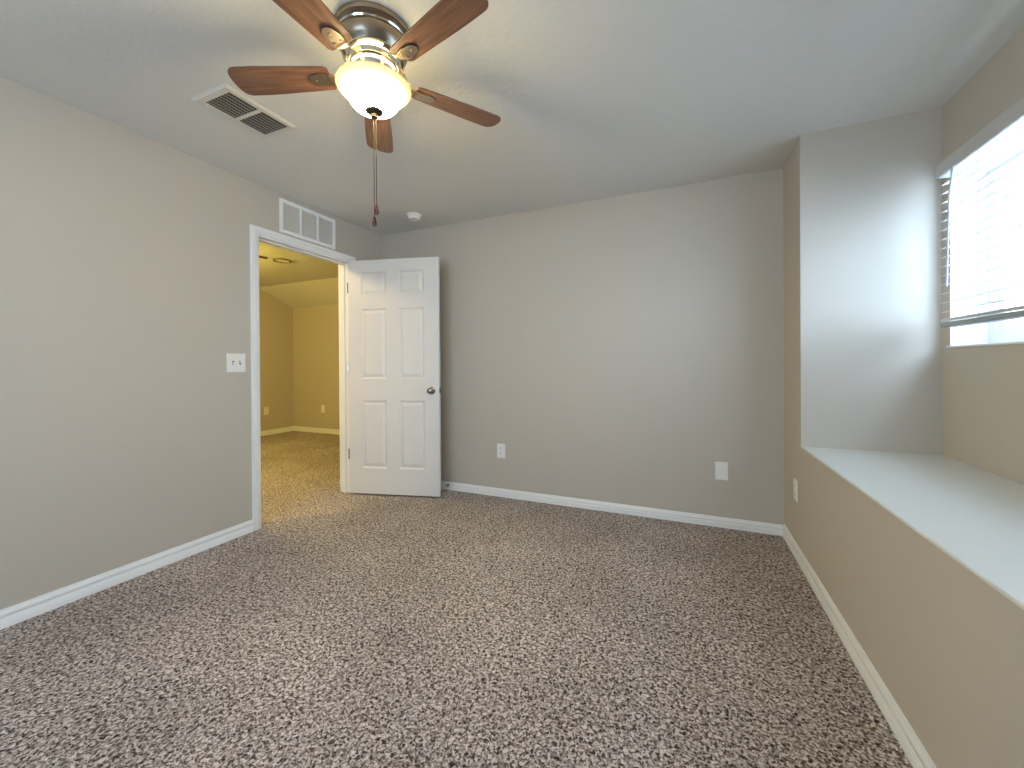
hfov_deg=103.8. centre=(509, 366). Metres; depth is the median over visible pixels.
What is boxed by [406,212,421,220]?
smoke detector
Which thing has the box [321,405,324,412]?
outlet
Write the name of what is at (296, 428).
baseboard
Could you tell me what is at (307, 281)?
ceiling
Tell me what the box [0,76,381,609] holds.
wall
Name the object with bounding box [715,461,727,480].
wall plate
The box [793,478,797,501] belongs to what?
outlet
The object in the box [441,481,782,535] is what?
baseboard
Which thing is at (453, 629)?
floor
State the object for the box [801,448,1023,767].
wall
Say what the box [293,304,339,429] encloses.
wall
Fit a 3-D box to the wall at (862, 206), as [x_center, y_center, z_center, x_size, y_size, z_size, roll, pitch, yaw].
[2.152,-0.095,2.372,0.845,2.440,0.571,0,0,24]
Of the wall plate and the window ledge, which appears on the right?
the window ledge
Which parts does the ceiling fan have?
blade, blade, lamp shade, pull chain, wood pull, pull chain, wood pull, blade, blade, blade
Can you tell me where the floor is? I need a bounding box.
[0,431,912,767]
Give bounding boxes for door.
[347,257,440,496]
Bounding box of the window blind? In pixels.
[935,97,1023,327]
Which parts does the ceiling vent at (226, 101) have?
louver panel, louver panel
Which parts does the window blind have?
rail, head rail, ladder cord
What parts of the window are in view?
sill, frame, sash, sash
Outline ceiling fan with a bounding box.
[227,0,500,226]
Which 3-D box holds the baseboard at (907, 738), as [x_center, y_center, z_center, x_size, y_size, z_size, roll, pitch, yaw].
[0.833,1.100,0.412,0.014,0.084,4.907,0,0,24]
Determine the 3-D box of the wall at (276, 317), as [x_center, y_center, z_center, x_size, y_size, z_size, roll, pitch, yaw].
[-5.010,-0.109,4.643,0.120,2.540,5.704,0,0,24]
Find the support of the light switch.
attached to the wall at (126, 433)
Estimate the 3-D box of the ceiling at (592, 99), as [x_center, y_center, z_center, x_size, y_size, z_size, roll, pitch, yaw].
[-0.401,-1.352,0.913,4.346,0.120,5.271,0,0,24]
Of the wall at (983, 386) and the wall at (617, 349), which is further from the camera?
the wall at (617, 349)
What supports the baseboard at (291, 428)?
attached to the wall at (276, 317)
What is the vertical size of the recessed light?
0.014 m
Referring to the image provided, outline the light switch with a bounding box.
[227,353,245,371]
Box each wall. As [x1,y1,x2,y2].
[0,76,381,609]
[259,288,293,430]
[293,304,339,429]
[382,168,784,524]
[783,107,941,548]
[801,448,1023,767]
[941,25,1023,483]
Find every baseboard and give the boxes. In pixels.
[0,519,253,629]
[261,426,293,435]
[294,426,339,434]
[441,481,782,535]
[783,524,936,767]
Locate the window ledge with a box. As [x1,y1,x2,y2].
[801,446,1023,609]
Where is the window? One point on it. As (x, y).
(1007, 332)
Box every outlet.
[264,406,268,414]
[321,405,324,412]
[497,443,504,457]
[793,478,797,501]
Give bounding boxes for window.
[946,125,1023,347]
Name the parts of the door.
knob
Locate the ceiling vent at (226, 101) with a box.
[190,83,295,137]
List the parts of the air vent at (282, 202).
louver panel, louver panel, louver panel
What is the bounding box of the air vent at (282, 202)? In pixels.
[279,198,335,249]
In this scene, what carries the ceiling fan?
hanging from the ceiling at (592, 99)
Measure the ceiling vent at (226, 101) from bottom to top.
0.017 m
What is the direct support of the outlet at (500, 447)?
attached to the wall at (617, 349)
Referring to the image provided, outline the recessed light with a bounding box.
[273,258,291,262]
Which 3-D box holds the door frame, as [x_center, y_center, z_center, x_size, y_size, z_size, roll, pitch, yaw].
[-1.660,0.077,3.261,0.147,2.138,0.965,0,0,24]
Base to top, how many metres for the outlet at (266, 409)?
0.130 m
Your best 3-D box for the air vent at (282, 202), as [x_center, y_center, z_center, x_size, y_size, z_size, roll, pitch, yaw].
[-1.611,-1.132,3.229,0.012,0.254,0.516,0,0,24]
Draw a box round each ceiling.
[0,0,1023,235]
[259,242,338,307]
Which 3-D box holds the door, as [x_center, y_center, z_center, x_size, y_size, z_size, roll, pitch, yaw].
[-1.021,0.093,3.538,0.858,2.067,0.167,0,0,9]
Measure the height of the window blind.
0.786 m
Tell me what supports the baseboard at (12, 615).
attached to the wall at (126, 433)
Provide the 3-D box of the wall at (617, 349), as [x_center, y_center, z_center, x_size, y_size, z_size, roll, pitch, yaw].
[0.304,-0.088,3.408,3.371,2.440,0.150,0,0,24]
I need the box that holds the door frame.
[250,224,355,530]

